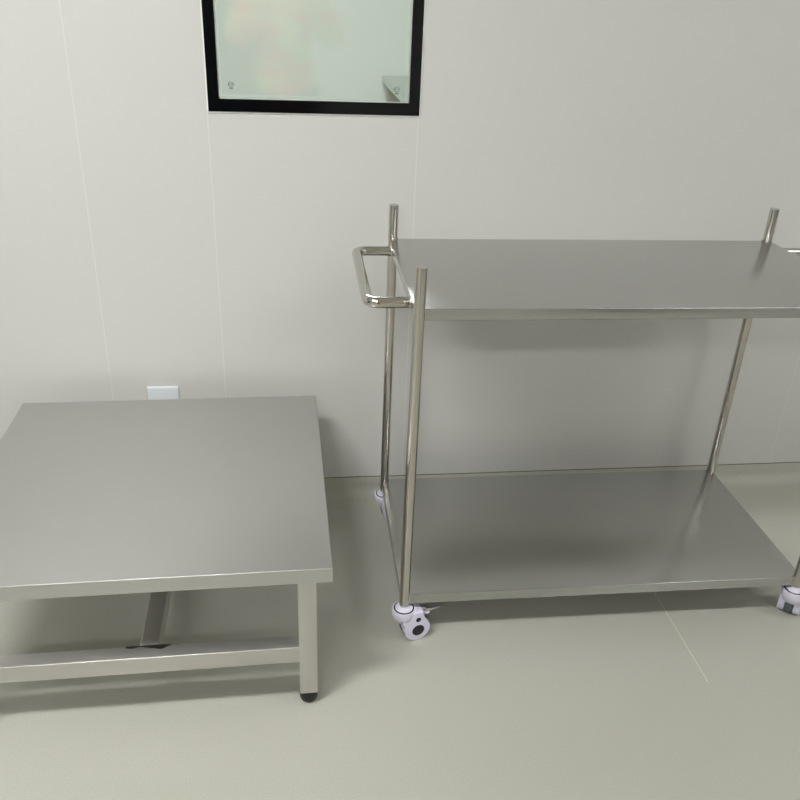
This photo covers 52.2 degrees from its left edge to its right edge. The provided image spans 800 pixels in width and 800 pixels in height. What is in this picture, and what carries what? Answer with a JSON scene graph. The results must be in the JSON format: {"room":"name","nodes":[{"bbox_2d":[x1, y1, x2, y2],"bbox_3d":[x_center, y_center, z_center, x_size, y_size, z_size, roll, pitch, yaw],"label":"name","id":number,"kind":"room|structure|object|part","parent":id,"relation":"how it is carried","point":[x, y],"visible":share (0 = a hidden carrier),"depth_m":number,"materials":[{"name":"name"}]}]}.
{"room":"clean room","nodes":[
{"label":"clean room","id":0,"kind":"room"},
{"bbox_2d":[214,0,411,101],"bbox_3d":[-0.559,-3.056,6.302,6.600,2.700,0.100,-1,27,-7],"label":"wall","id":1,"kind":"structure","parent":0,"point":[342,50],"depth_m":6.38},
{"bbox_2d":[0,0,799,477],"bbox_3d":[0.016,-0.904,2.112,6.600,2.700,0.050,-1,27,-7],"label":"wall","id":2,"kind":"structure","parent":0,"point":[149,236],"depth_m":2.27,"materials":[{"name":"white paint"}]},
{"bbox_2d":[147,386,178,399],"bbox_3d":[-0.706,0.001,2.444,0.090,0.090,0.010,-1,27,-7],"label":"electrical outlet","id":3,"kind":"object","parent":2,"relation":"attached to","point":[154,392],"visible":0.46,"depth_m":2.43,"materials":[{"name":"white plastic"}]},
{"bbox_2d":[200,0,425,116],"bbox_3d":[-0.205,-1.174,1.937,0.552,0.944,0.052,-1,27,-7],"label":"window","id":4,"kind":"structure","parent":2,"relation":"in","point":[215,104],"depth_m":2.10,"materials":[{"name":"metal"},{"name":"black silicone"}]},
{"bbox_2d":[324,462,799,508],"bbox_3d":[-0.026,0.296,2.652,6.600,0.071,0.075,-1,27,-7],"label":"baseboard","id":5,"kind":"structure","parent":2,"relation":"attached to","point":[355,492],"depth_m":2.79,"materials":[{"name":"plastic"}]},
{"bbox_2d":[0,491,799,799],"bbox_3d":[0.020,0.555,2.335,6.800,0.100,10.520,-1,27,-7],"label":"floor","id":6,"kind":"structure","parent":0,"point":[682,694],"depth_m":1.92,"materials":[{"name":"plastic"}]},
{"bbox_2d":[0,396,332,701],"bbox_3d":[-0.610,0.362,2.099,0.824,0.409,0.807,-2,27,-8],"label":"table","id":7,"kind":"object","parent":6,"relation":"on","point":[160,498],"visible":1,"depth_m":1.86,"materials":[{"name":"metal"}]},
{"bbox_3d":[-0.206,0.503,1.819,0.040,0.370,0.040,-2,27,-8],"label":"leg","id":8,"kind":"part","parent":7,"relation":"part of","materials":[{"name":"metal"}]},
{"bbox_2d":[382,76,408,101],"bbox_3d":[0.551,-1.787,5.939,1.200,0.850,1.900,-1,27,-7],"label":"worktable","id":9,"kind":"object","parent":6,"relation":"on","point":[391,82],"visible":0.13,"depth_m":6.12,"materials":[{"name":"beige"}]},
{"bbox_3d":[-0.088,-2.178,6.662,0.055,0.846,0.055,-1,27,-7],"label":"leg","id":10,"kind":"part","parent":9,"relation":"part of","materials":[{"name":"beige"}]},
{"bbox_2d":[352,204,799,639],"bbox_3d":[0.518,0.027,2.213,1.288,0.988,0.644,-1,27,-7],"label":"cart","id":11,"kind":"object","parent":6,"relation":"on","point":[470,538],"visible":1,"depth_m":2.17,"materials":[{"name":"metal"}]},
{"bbox_3d":[-0.052,-0.300,1.952,0.106,0.025,0.409,-1,27,-7],"label":"push handle","id":12,"kind":"part","parent":11,"relation":"part of","materials":[{"name":"metal"}]},
{"bbox_3d":[-0.032,-0.116,2.333,0.025,0.884,0.025,-1,27,-7],"label":"post","id":13,"kind":"part","parent":11,"relation":"part of","materials":[{"name":"metal"}]},
{"bbox_2d":[395,602,412,612],"bbox_3d":[0.010,0.521,2.072,0.045,0.013,0.045,-9,29,-21],"label":"cap","id":14,"kind":"object","parent":11,"relation":"on","point":[400,607],"depth_m":2.06,"materials":[{"name":"white plastic"}]},
{"bbox_3d":[0.027,0.122,1.869,0.025,0.884,0.025,-1,27,-7],"label":"post","id":15,"kind":"part","parent":11,"relation":"part of","materials":[{"name":"metal"}]},
{"bbox_2d":[382,470,794,602],"bbox_3d":[0.507,0.371,2.362,1.077,0.028,0.542,-1,27,-7],"label":"shelf","id":16,"kind":"object","parent":11,"relation":"attached to","point":[540,535],"depth_m":2.30,"materials":[{"name":"metal"}]},
{"bbox_2d":[390,239,799,320],"bbox_3d":[0.536,-0.308,2.011,1.077,0.026,0.530,-1,27,-7],"label":"shelf","id":17,"kind":"object","parent":11,"relation":"attached to","point":[468,279],"depth_m":1.94,"materials":[{"name":"metal"}]},
{"bbox_3d":[1.020,-0.135,2.458,0.025,0.884,0.025,-1,27,-7],"label":"post","id":18,"kind":"part","parent":11,"relation":"part of","materials":[{"name":"metal"}]},
{"bbox_3d":[1.122,-0.321,2.092,0.106,0.025,0.409,-1,27,-7],"label":"push handle","id":19,"kind":"part","parent":11,"relation":"part of","materials":[{"name":"metal"}]},
{"bbox_2d":[786,585,799,593],"bbox_3d":[1.063,0.502,2.198,0.045,0.013,0.045,18,31,29],"label":"cap","id":20,"kind":"object","parent":11,"relation":"on","point":[790,589],"depth_m":2.19,"materials":[{"name":"white plastic"}]},
{"bbox_3d":[1.080,0.103,1.995,0.025,0.884,0.025,-1,27,-7],"label":"post","id":21,"kind":"part","parent":11,"relation":"part of","materials":[{"name":"metal"}]}
]}

